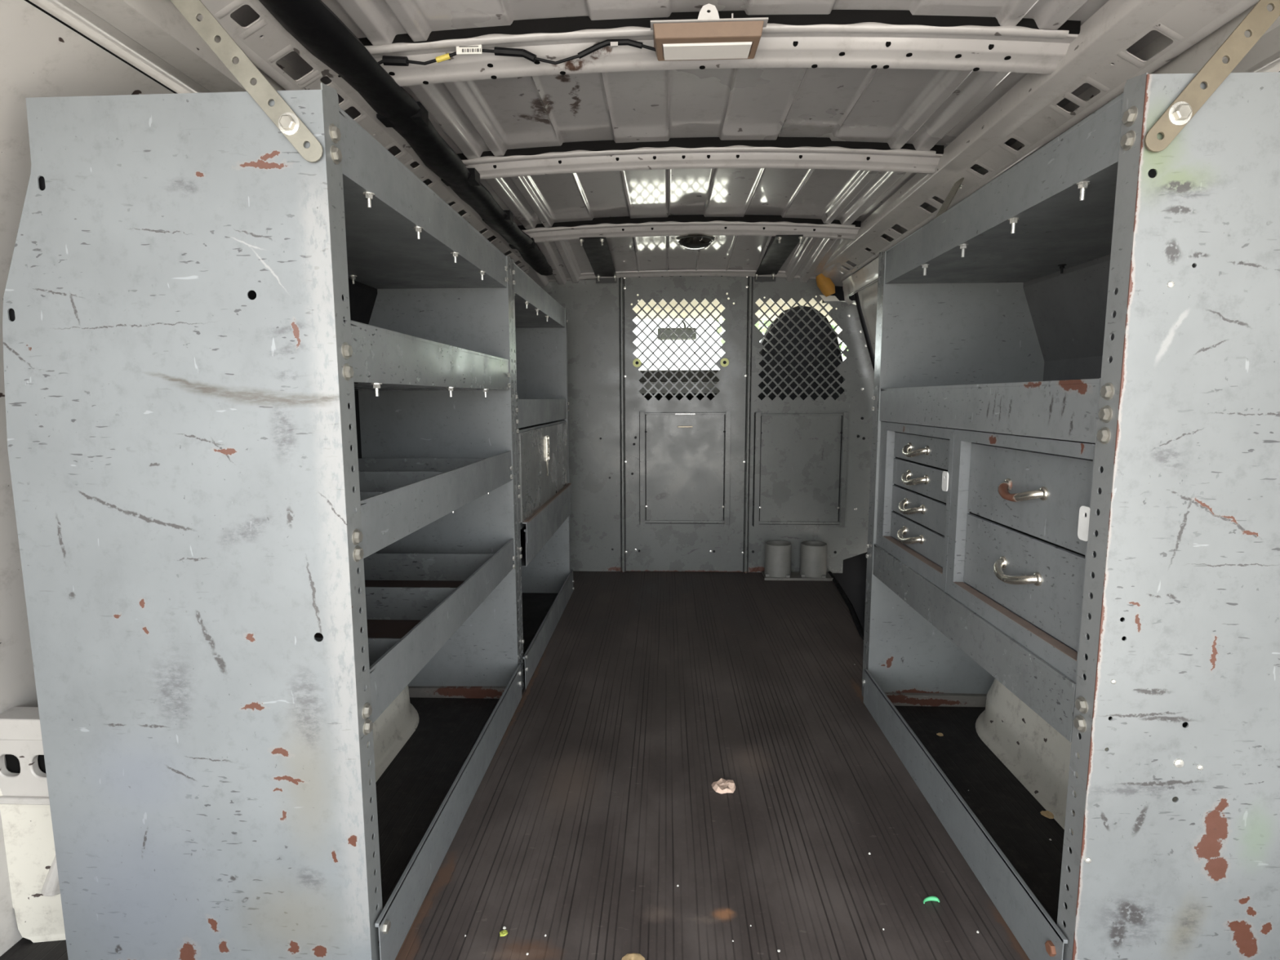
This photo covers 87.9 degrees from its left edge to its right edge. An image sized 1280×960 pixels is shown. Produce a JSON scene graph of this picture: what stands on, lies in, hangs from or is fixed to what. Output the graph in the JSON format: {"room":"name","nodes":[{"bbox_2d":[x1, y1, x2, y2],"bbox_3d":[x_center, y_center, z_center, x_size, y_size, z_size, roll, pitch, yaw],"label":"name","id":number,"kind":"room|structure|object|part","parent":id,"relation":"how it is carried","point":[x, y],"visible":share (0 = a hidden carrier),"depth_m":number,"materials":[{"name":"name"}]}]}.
{"room":"vehicle interior","nodes":[
{"label":"vehicle interior","id":0,"kind":"room"},
{"bbox_2d":[0,0,174,956],"bbox_3d":[-0.784,-0.010,1.638,0.254,1.266,2.950,0,7,2],"label":"wall","id":1,"kind":"structure","parent":0,"point":[41,56],"depth_m":0.88,"materials":[{"name":"metal"}]},
{"bbox_2d":[0,706,60,896],"bbox_3d":[-0.863,0.488,0.980,0.200,0.306,0.044,0,7,2],"label":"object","id":2,"kind":"structure","parent":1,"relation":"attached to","point":[21,746],"depth_m":0.96,"materials":[{"name":"paint"}]},
{"bbox_2d":[24,0,302,93],"bbox_3d":[-0.647,-0.710,1.512,0.152,0.194,2.880,0,7,2],"label":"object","id":3,"kind":"structure","parent":1,"relation":"attached to","point":[153,37],"depth_m":0.86,"materials":[{"name":"paint"}]},
{"bbox_2d":[0,571,1071,959],"bbox_3d":[0.131,0.620,1.664,2.060,0.035,2.960,0,7,2],"label":"floor","id":4,"kind":"structure","parent":0,"point":[597,799],"depth_m":1.33,"materials":[{"name":"wood"}]},
{"bbox_2d":[0,685,418,942],"bbox_3d":[-0.732,0.463,1.402,0.354,0.345,0.890,0,7,2],"label":"wheel arch","id":5,"kind":"object","parent":4,"relation":"on","point":[28,830],"visible":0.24,"depth_m":0.98,"materials":[{"name":"paint"}]},
{"bbox_2d":[2,82,522,959],"bbox_3d":[-0.553,0.058,1.307,0.444,1.170,0.934,0,7,2],"label":"shelving unit","id":6,"kind":"object","parent":4,"relation":"on","point":[259,394],"visible":1,"depth_m":0.86,"materials":[{"name":"grey paint"}]},
{"bbox_2d":[169,0,323,162],"bbox_3d":[-0.470,-0.487,0.758,0.203,0.238,0.010,0,7,2],"label":"strap","id":7,"kind":"object","parent":6,"relation":"attached to","point":[281,113],"visible":1,"depth_m":0.76,"materials":[{"name":"metal"}]},
{"bbox_2d":[278,111,299,135],"bbox_3d":[-0.405,-0.411,0.766,0.025,0.025,0.002,0,7,2],"label":"bolt","id":8,"kind":"object","parent":7,"relation":"in","point":[288,122],"depth_m":0.76,"materials":[{"name":"metal"}]},
{"bbox_3d":[-0.713,-0.074,1.280,0.064,0.721,0.894,0,7,2],"label":"panel","id":9,"kind":"part","parent":6,"relation":"part of","materials":[{"name":"grey metal"}]},
{"bbox_2d":[338,106,506,288],"bbox_3d":[-0.515,-0.458,1.231,0.338,0.095,0.882,0,7,2],"label":"tray","id":10,"kind":"object","parent":6,"relation":"on","point":[401,234],"depth_m":1.17,"materials":[{"name":"metal"}]},
{"bbox_2d":[342,318,509,396],"bbox_3d":[-0.542,-0.205,1.263,0.393,0.095,0.882,0,7,2],"label":"tray","id":11,"kind":"object","parent":6,"relation":"on","point":[378,362],"depth_m":1.10,"materials":[{"name":"metal"}]},
{"bbox_2d":[353,450,512,558],"bbox_3d":[-0.543,0.016,1.290,0.389,0.078,0.882,0,7,2],"label":"tray","id":12,"kind":"object","parent":6,"relation":"on","point":[401,493],"depth_m":1.28,"materials":[{"name":"metal"}]},
{"bbox_3d":[-0.543,0.013,1.737,0.428,1.155,0.002,0,7,2],"label":"panel","id":13,"kind":"part","parent":6,"relation":"part of","materials":[{"name":"grey metal"}]},
{"bbox_2d":[364,537,514,723],"bbox_3d":[-0.543,0.244,1.318,0.389,0.078,0.882,0,7,2],"label":"tray","id":14,"kind":"object","parent":6,"relation":"on","point":[420,591],"depth_m":1.32,"materials":[{"name":"metal"}]},
{"bbox_2d":[499,929,507,936],"bbox_3d":[-0.206,0.682,1.001,0.012,0.002,0.012,-3,7,-21],"label":"scrap","id":15,"kind":"object","parent":4,"relation":"on","point":[504,932],"visible":1,"depth_m":1.00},
{"bbox_2d":[510,258,573,690],"bbox_3d":[-0.516,-0.052,2.245,0.443,1.161,0.954,0,7,2],"label":"shelving unit","id":16,"kind":"object","parent":4,"relation":"on","point":[539,322],"visible":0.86,"depth_m":2.54,"materials":[{"name":"grey metal"}]},
{"bbox_3d":[-0.542,0.009,1.773,0.428,1.155,0.002,0,7,2],"label":"panel","id":17,"kind":"part","parent":16,"relation":"part of","materials":[{"name":"grey metal"}]},
{"bbox_2d":[513,262,565,328],"bbox_3d":[-0.478,-0.576,2.184,0.336,0.093,0.890,0,7,2],"label":"tray","id":18,"kind":"object","parent":16,"relation":"on","point":[535,308],"depth_m":2.15,"materials":[{"name":"metal"}]},
{"bbox_2d":[516,399,566,428],"bbox_3d":[-0.506,-0.231,2.227,0.389,0.079,0.890,0,7,2],"label":"tray","id":19,"kind":"object","parent":16,"relation":"on","point":[531,412],"depth_m":2.09,"materials":[{"name":"grey metal"}]},
{"bbox_3d":[-0.505,-0.104,2.694,0.428,1.155,0.002,0,7,2],"label":"panel","id":20,"kind":"part","parent":16,"relation":"part of","materials":[{"name":"grey metal"}]},
{"bbox_2d":[517,420,571,542],"bbox_3d":[-0.491,-0.033,2.256,0.395,0.310,0.875,0,7,2],"label":"door","id":21,"kind":"structure","parent":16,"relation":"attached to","point":[544,489],"depth_m":2.11,"materials":[{"name":"grey metal"}]},
{"bbox_2d":[520,498,570,566],"bbox_3d":[-0.499,0.137,2.286,0.400,0.107,0.862,0,7,2],"label":"tray","id":22,"kind":"object","parent":16,"relation":"on","point":[530,549],"depth_m":2.14,"materials":[{"name":"grey metal"}]},
{"bbox_2d":[621,952,644,959],"bbox_3d":[-0.010,0.688,0.947,0.036,0.004,0.037,0,7,2],"label":"disc","id":23,"kind":"object","parent":4,"relation":"on","point":[633,956],"visible":1,"depth_m":0.96,"materials":[{"name":"beige"}]},
{"bbox_2d":[711,777,735,794],"bbox_3d":[0.173,0.631,1.378,0.050,0.010,0.053,0,7,2],"label":"crumpled paper","id":24,"kind":"object","parent":4,"relation":"on","point":[722,785],"visible":1,"depth_m":1.37,"materials":[{"name":"white paper"}]},
{"bbox_2d":[761,540,833,581],"bbox_3d":[0.707,0.361,2.986,0.307,0.154,0.122,0,7,2],"label":"holder","id":25,"kind":"object","parent":4,"relation":"on","point":[813,557],"visible":0.98,"depth_m":2.94,"materials":[{"name":"grey plastic"}]},
{"bbox_3d":[0.707,0.432,2.993,0.307,0.012,0.121,0,7,2],"label":"plate","id":26,"kind":"part","parent":25,"relation":"part of","materials":[{"name":"grey metal"}]},
{"bbox_2d":[923,895,939,903],"bbox_3d":[0.464,0.672,1.063,0.029,0.007,0.012,-1,7,-7],"label":"greens","id":27,"kind":"object","parent":4,"relation":"on","point":[931,898],"visible":1,"depth_m":1.06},
{"bbox_2d":[1040,810,1053,818],"bbox_3d":[0.787,0.644,1.283,0.023,0.004,0.024,-6,9,-39],"label":"flake","id":28,"kind":"object","parent":4,"relation":"on","point":[1047,814],"visible":1,"depth_m":1.28,"materials":[{"name":"brown"}]},
{"bbox_2d":[861,71,1279,959],"bbox_3d":[0.787,0.063,1.260,0.444,1.164,0.940,0,7,2],"label":"shelving unit","id":29,"kind":"object","parent":4,"relation":"on","point":[1113,293],"visible":0.99,"depth_m":0.83,"materials":[{"name":"grey paint"}]},
{"bbox_2d":[875,421,959,591],"bbox_3d":[0.770,0.073,1.469,0.372,0.388,0.426,0,7,2],"label":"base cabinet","id":30,"kind":"object","parent":29,"relation":"on","point":[916,460],"visible":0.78,"depth_m":1.45,"materials":[{"name":"grey metal"}]},
{"bbox_3d":[0.600,0.127,1.494,0.030,0.029,0.123,0,7,2],"label":"handle","id":31,"kind":"part","parent":30,"relation":"part of","materials":[{"name":"silver metal"}]},
{"bbox_3d":[0.600,0.061,1.486,0.030,0.029,0.123,0,7,2],"label":"handle","id":32,"kind":"part","parent":30,"relation":"part of","materials":[{"name":"silver metal"}]},
{"bbox_3d":[0.599,-0.003,1.468,0.030,0.029,0.123,0,7,2],"label":"handle","id":33,"kind":"part","parent":30,"relation":"part of","materials":[{"name":"silver metal"}]},
{"bbox_3d":[0.599,-0.065,1.462,0.030,0.029,0.123,0,7,2],"label":"handle","id":34,"kind":"part","parent":30,"relation":"part of","materials":[{"name":"silver metal"}]},
{"bbox_3d":[0.616,0.129,1.466,0.005,0.061,0.357,0,7,2],"label":"drawer","id":35,"kind":"part","parent":30,"relation":"part of","materials":[{"name":"grey metal"}]},
{"bbox_3d":[0.615,0.064,1.458,0.005,0.062,0.357,0,7,2],"label":"drawer","id":36,"kind":"part","parent":30,"relation":"part of","materials":[{"name":"grey metal"}]},
{"bbox_3d":[0.615,-0.001,1.450,0.005,0.062,0.357,0,7,2],"label":"drawer","id":37,"kind":"part","parent":30,"relation":"part of","materials":[{"name":"grey metal"}]},
{"bbox_3d":[0.615,-0.066,1.442,0.005,0.061,0.357,0,7,2],"label":"drawer","id":38,"kind":"part","parent":30,"relation":"part of","materials":[{"name":"grey metal"}]},
{"bbox_3d":[0.812,0.016,1.679,0.428,1.155,0.002,0,7,2],"label":"panel","id":39,"kind":"part","parent":29,"relation":"part of","materials":[{"name":"grey metal"}]},
{"bbox_2d":[872,543,1075,742],"bbox_3d":[0.778,0.255,1.281,0.390,0.081,0.845,0,7,2],"label":"tray","id":40,"kind":"object","parent":29,"relation":"on","point":[1047,691],"depth_m":1.09,"materials":[{"name":"grey metal"}]},
{"bbox_2d":[879,377,1100,443],"bbox_3d":[0.777,-0.136,1.233,0.389,0.081,0.845,0,7,2],"label":"tray","id":41,"kind":"object","parent":29,"relation":"on","point":[1063,410],"depth_m":1.05,"materials":[{"name":"grey metal"}]},
{"bbox_2d":[884,92,1156,284],"bbox_3d":[0.749,-0.455,1.195,0.334,0.099,0.845,0,7,2],"label":"tray","id":42,"kind":"object","parent":29,"relation":"on","point":[1047,219],"depth_m":1.12,"materials":[{"name":"grey metal"}]},
{"bbox_2d":[945,429,1187,739],"bbox_3d":[0.753,0.124,1.049,0.372,0.388,0.418,0,7,2],"label":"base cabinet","id":43,"kind":"object","parent":29,"relation":"on","point":[1020,505],"visible":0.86,"depth_m":1.02,"materials":[{"name":"grey metal"}]},
{"bbox_3d":[0.582,0.146,1.043,0.030,0.029,0.123,0,7,2],"label":"handle","id":44,"kind":"part","parent":43,"relation":"part of","materials":[{"name":"silver metal"}]},
{"bbox_3d":[0.582,0.018,1.028,0.030,0.029,0.123,0,7,2],"label":"handle","id":45,"kind":"part","parent":43,"relation":"part of","materials":[{"name":"silver metal"}]},
{"bbox_3d":[0.599,0.148,1.048,0.005,0.129,0.375,0,7,2],"label":"drawer","id":46,"kind":"part","parent":43,"relation":"part of","materials":[{"name":"grey metal"}]},
{"bbox_3d":[0.599,0.018,1.032,0.005,0.127,0.375,0,7,2],"label":"drawer","id":47,"kind":"part","parent":43,"relation":"part of","materials":[{"name":"grey metal"}]},
{"bbox_3d":[0.945,-0.262,1.192,0.064,0.336,0.883,0,7,2],"label":"panel","id":48,"kind":"part","parent":29,"relation":"part of","materials":[{"name":"grey metal"}]},
{"bbox_3d":[0.777,0.124,0.798,0.428,1.155,0.002,0,7,2],"label":"panel","id":49,"kind":"part","parent":29,"relation":"part of","materials":[{"name":"grey paint"}]},
{"bbox_2d":[1144,0,1279,152],"bbox_3d":[0.672,-0.498,0.716,0.221,0.269,0.010,0,7,2],"label":"strap","id":50,"kind":"object","parent":29,"relation":"attached to","point":[1259,20],"visible":1,"depth_m":0.73,"materials":[{"name":"metal"}]},
{"bbox_2d":[1168,101,1191,125],"bbox_3d":[0.595,-0.404,0.732,0.025,0.025,0.002,0,7,2],"label":"bolt","id":51,"kind":"object","parent":50,"relation":"in","point":[1180,113],"depth_m":0.73,"materials":[{"name":"metal"}]},
{"bbox_2d":[975,678,1177,835],"bbox_3d":[0.972,0.466,1.334,0.354,0.345,0.890,0,7,2],"label":"wheel arch","id":52,"kind":"object","parent":4,"relation":"on","point":[1033,751],"visible":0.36,"depth_m":1.40,"materials":[{"name":"paint"}]},
{"bbox_2d":[231,0,1162,287],"bbox_3d":[0.128,-0.753,1.501,1.440,0.165,2.930,0,7,2],"label":"ceiling","id":53,"kind":"structure","parent":0,"point":[923,108],"depth_m":1.42,"materials":[{"name":"paint"}]},
{"bbox_2d":[197,0,530,273],"bbox_3d":[-0.497,-0.760,1.787,0.112,0.083,2.250,0,7,2],"label":"roof rail","id":54,"kind":"object","parent":53,"relation":"attached to","point":[276,42],"visible":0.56,"depth_m":1.07,"materials":[{"name":"metal"}]},
{"bbox_2d":[258,0,552,275],"bbox_3d":[-0.438,-0.754,1.745,0.096,0.045,2.171,0,7,2],"label":"conduit","id":55,"kind":"object","parent":54,"relation":"attached to","point":[313,24],"visible":0.98,"depth_m":1.20,"materials":[{"name":"black plastic"}]},
{"bbox_2d":[579,237,617,283],"bbox_3d":[-0.157,-0.854,2.615,0.101,0.048,0.633,0,7,2],"label":"plate","id":56,"kind":"object","parent":53,"relation":"attached to","point":[597,250],"visible":1,"depth_m":2.60,"materials":[{"name":"black metal"}]},
{"bbox_2d":[517,214,861,242],"bbox_3d":[0.159,-0.860,2.275,1.204,0.076,0.072,0,7,2],"label":"bow","id":57,"kind":"object","parent":53,"relation":"attached to","point":[677,224],"visible":0.97,"depth_m":2.26,"materials":[{"name":"paint"}]},
{"bbox_2d":[673,233,717,249],"bbox_3d":[0.195,-0.834,2.340,0.138,0.039,0.138,-7,9,-42],"label":"dome light","id":58,"kind":"object","parent":57,"relation":"attached to","point":[691,241],"visible":1,"depth_m":2.30,"materials":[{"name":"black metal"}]},
{"bbox_2d":[457,137,943,179],"bbox_3d":[0.132,-0.778,1.606,1.204,0.076,0.062,0,7,2],"label":"bow","id":59,"kind":"object","parent":53,"relation":"attached to","point":[695,153],"visible":0.92,"depth_m":1.59,"materials":[{"name":"paint"}]},
{"bbox_2d":[358,9,1080,86],"bbox_3d":[0.112,-0.717,1.101,1.204,0.076,0.080,0,7,2],"label":"bow","id":60,"kind":"object","parent":53,"relation":"attached to","point":[839,38],"visible":0.87,"depth_m":1.09,"materials":[{"name":"paint"}]},
{"bbox_2d":[337,39,655,77],"bbox_3d":[-0.236,-0.693,1.091,0.530,0.051,0.019,0,7,2],"label":"harness","id":61,"kind":"object","parent":60,"relation":"attached to","point":[473,49],"visible":0.88,"depth_m":1.09,"materials":[{"name":"black plastic"}]},
{"bbox_2d":[458,45,480,52],"bbox_3d":[-0.278,-0.704,1.086,0.036,0.009,0.001,0,7,2],"label":"label","id":62,"kind":"object","parent":61,"relation":"on","point":[463,48],"depth_m":1.09,"materials":[{"name":"white paper"}]},
{"bbox_2d":[650,3,768,61],"bbox_3d":[0.107,-0.704,1.050,0.180,0.046,0.082,0,7,2],"label":"lamp","id":63,"kind":"object","parent":60,"relation":"attached to","point":[708,37],"visible":1,"depth_m":1.03,"materials":[{"name":"brown plastic"}]},
{"bbox_2d":[754,235,803,281],"bbox_3d":[0.530,-0.853,2.588,0.101,0.048,0.633,0,7,2],"label":"plate","id":64,"kind":"object","parent":53,"relation":"attached to","point":[782,246],"visible":1,"depth_m":2.56,"materials":[{"name":"black metal"}]},
{"bbox_2d":[822,0,1259,281],"bbox_3d":[0.774,-0.757,1.737,0.112,0.083,2.250,0,7,2],"label":"roof rail","id":65,"kind":"object","parent":53,"relation":"attached to","point":[1022,114],"visible":0.98,"depth_m":1.21,"materials":[{"name":"metal"}]},
{"bbox_2d":[815,273,835,297],"bbox_3d":[0.792,-0.834,2.838,0.081,0.101,0.063,0,7,2],"label":"foam block","id":66,"kind":"object","parent":65,"relation":"attached to","point":[824,284],"visible":0.94,"depth_m":2.82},
{"bbox_2d":[541,276,874,573],"bbox_3d":[0.135,-0.253,2.997,1.830,1.374,0.036,0,7,2],"label":"wall","id":67,"kind":"structure","parent":0,"point":[811,459],"depth_m":2.99,"materials":[{"name":"grey metal"}]},
{"bbox_2d":[547,269,816,281],"bbox_3d":[0.187,-0.897,2.903,1.240,0.046,0.068,0,7,2],"label":"trim","id":68,"kind":"structure","parent":67,"relation":"attached to","point":[681,273],"depth_m":2.89,"materials":[{"name":"paint"}]},
{"bbox_2d":[618,275,753,573],"bbox_3d":[0.203,-0.251,2.985,0.588,1.368,0.035,0,7,2],"label":"door","id":69,"kind":"structure","parent":67,"relation":"in","point":[685,464],"depth_m":3.00,"materials":[{"name":"grey metal"}]},
{"bbox_2d":[632,358,641,367],"bbox_3d":[-0.013,-0.524,2.971,0.039,0.039,0.005,0,7,2],"label":"washer","id":70,"kind":"object","parent":69,"relation":"attached to","point":[637,362],"visible":1,"depth_m":2.97,"materials":[{"name":"yellow metal"}]},
{"bbox_3d":[0.202,-0.239,2.978,0.068,0.007,0.010,0,7,2],"label":"slot handle","id":71,"kind":"part","parent":69,"relation":"part of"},
{"bbox_2d":[720,358,728,366],"bbox_3d":[0.377,-0.523,2.955,0.039,0.039,0.005,0,7,2],"label":"washer","id":72,"kind":"object","parent":69,"relation":"attached to","point":[724,362],"visible":1,"depth_m":2.95,"materials":[{"name":"yellow metal"}]},
{"bbox_3d":[0.770,-0.254,2.985,0.559,1.374,0.004,0,7,2],"label":"panel","id":73,"kind":"part","parent":67,"relation":"part of","materials":[{"name":"grey metal"}]},
{"bbox_2d":[819,294,839,301],"bbox_3d":[0.829,-0.796,2.909,0.087,0.027,0.004,0,7,2],"label":"paper card","id":74,"kind":"object","parent":67,"relation":"attached to","point":[830,298],"visible":0.94,"depth_m":2.91,"materials":[{"name":"white paper"}]},
{"bbox_2d":[822,285,855,302],"bbox_3d":[1.036,-0.122,3.031,0.430,1.700,0.155,0,7,2],"label":"trim","id":75,"kind":"structure","parent":67,"relation":"attached to","point":[839,294],"depth_m":2.92,"materials":[{"name":"black rubber"}]},
{"bbox_2d":[827,571,863,640],"bbox_3d":[0.794,0.494,2.499,0.037,0.020,1.105,1,7,7],"label":"trim","id":76,"kind":"structure","parent":67,"relation":"attached to","point":[855,619],"depth_m":2.54,"materials":[{"name":"black rubber"}]},
{"bbox_2d":[842,257,879,304],"bbox_3d":[0.862,-0.731,2.261,0.040,0.096,1.210,0,7,2],"label":"trim","id":77,"kind":"structure","parent":67,"relation":"attached to","point":[868,275],"depth_m":2.61,"materials":[{"name":"paint"}]},
{"bbox_2d":[631,293,837,325],"bbox_3d":[0.201,-0.898,3.330,1.840,0.197,0.720,0,7,2],"label":"ceiling","id":78,"kind":"structure","parent":0,"point":[791,302],"depth_m":3.52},
{"bbox_2d":[835,302,856,343],"bbox_3d":[1.134,-0.313,3.929,0.220,1.460,1.840,0,7,2],"label":"wall","id":79,"kind":"structure","parent":0,"point":[838,330],"depth_m":3.71,"materials":[{"name":"grey plastic"}]},
{"bbox_2d":[832,551,866,631],"bbox_3d":[0.926,0.510,2.476,0.536,0.620,1.340,0,7,2],"label":"trim","id":80,"kind":"structure","parent":79,"relation":"attached to","point":[852,580],"depth_m":3.11,"materials":[{"name":"black rubber"}]},
{"bbox_3d":[0.228,0.447,4.084,2.000,0.040,1.790,0,7,2],"label":"floor","id":81,"kind":"structure","parent":0,"visible":0},
{"bbox_2d":[757,305,844,400],"bbox_3d":[0.775,-0.172,3.368,0.480,1.358,0.297,0,7,2],"label":"passenger seat","id":82,"kind":"object","parent":81,"relation":"on","point":[762,363],"visible":0.23,"depth_m":3.17,"materials":[{"name":"black fabric"}]},
{"bbox_3d":[1.019,0.073,0.916,0.254,1.266,1.640,0,7,2],"label":"wall","id":83,"kind":"structure","parent":0,"visible":0},
{"bbox_2d":[853,292,875,371],"bbox_3d":[1.004,-0.131,2.359,0.275,1.271,1.230,0,7,2],"label":"trim","id":84,"kind":"structure","parent":83,"relation":"attached to","point":[856,295],"depth_m":2.79,"materials":[{"name":"black rubber"}]},
{"bbox_2d":[857,281,877,357],"bbox_3d":[0.978,0.022,2.328,0.203,1.545,1.110,0,7,2],"label":"door","id":85,"kind":"structure","parent":83,"relation":"in","point":[868,296],"depth_m":2.64,"materials":[{"name":"paint"}]},
{"bbox_2d":[842,3,1279,288],"bbox_3d":[0.900,-0.707,1.450,0.152,0.194,2.880,0,7,2],"label":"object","id":86,"kind":"structure","parent":83,"relation":"attached to","point":[1264,55],"depth_m":0.94,"materials":[{"name":"paint"}]},
{"bbox_3d":[0.261,-0.204,4.890,2.000,1.015,0.030,0,7,2],"label":"wall","id":87,"kind":"structure","parent":0,"visible":0},
{"bbox_2d":[639,368,844,400],"bbox_3d":[0.231,-0.345,4.125,1.960,0.689,1.435,0,7,2],"label":"dashboard","id":88,"kind":"object","parent":87,"relation":"attached to","point":[658,375],"visible":0.18,"depth_m":3.39,"materials":[{"name":"grey plastic"}]},
{"bbox_3d":[0.237,-0.808,4.247,1.960,0.310,1.120,0,7,2],"label":"window","id":89,"kind":"structure","parent":87,"relation":"in","visible":0},
{"bbox_2d":[657,319,697,340],"bbox_3d":[0.202,-0.824,3.635,0.213,0.125,0.137,0,7,2],"label":"mirror","id":90,"kind":"object","parent":89,"relation":"attached to","point":[678,331],"visible":0.77,"depth_m":3.57,"materials":[{"name":"grey mirror"}]},
{"label":"outside","id":91,"kind":"structure","parent":0,"visible":0},
{"label":"ground","id":92,"kind":"structure","parent":91,"visible":0},
{"bbox_2d":[712,318,848,356],"bbox_3d":[2.902,-2.348,12.714,3.036,4.669,3.051,0,7,2],"label":"tree","id":93,"kind":"object","parent":92,"relation":"on","point":[721,329],"visible":0.02,"depth_m":12.50,"materials":[{"name":"green plant"}]}
]}

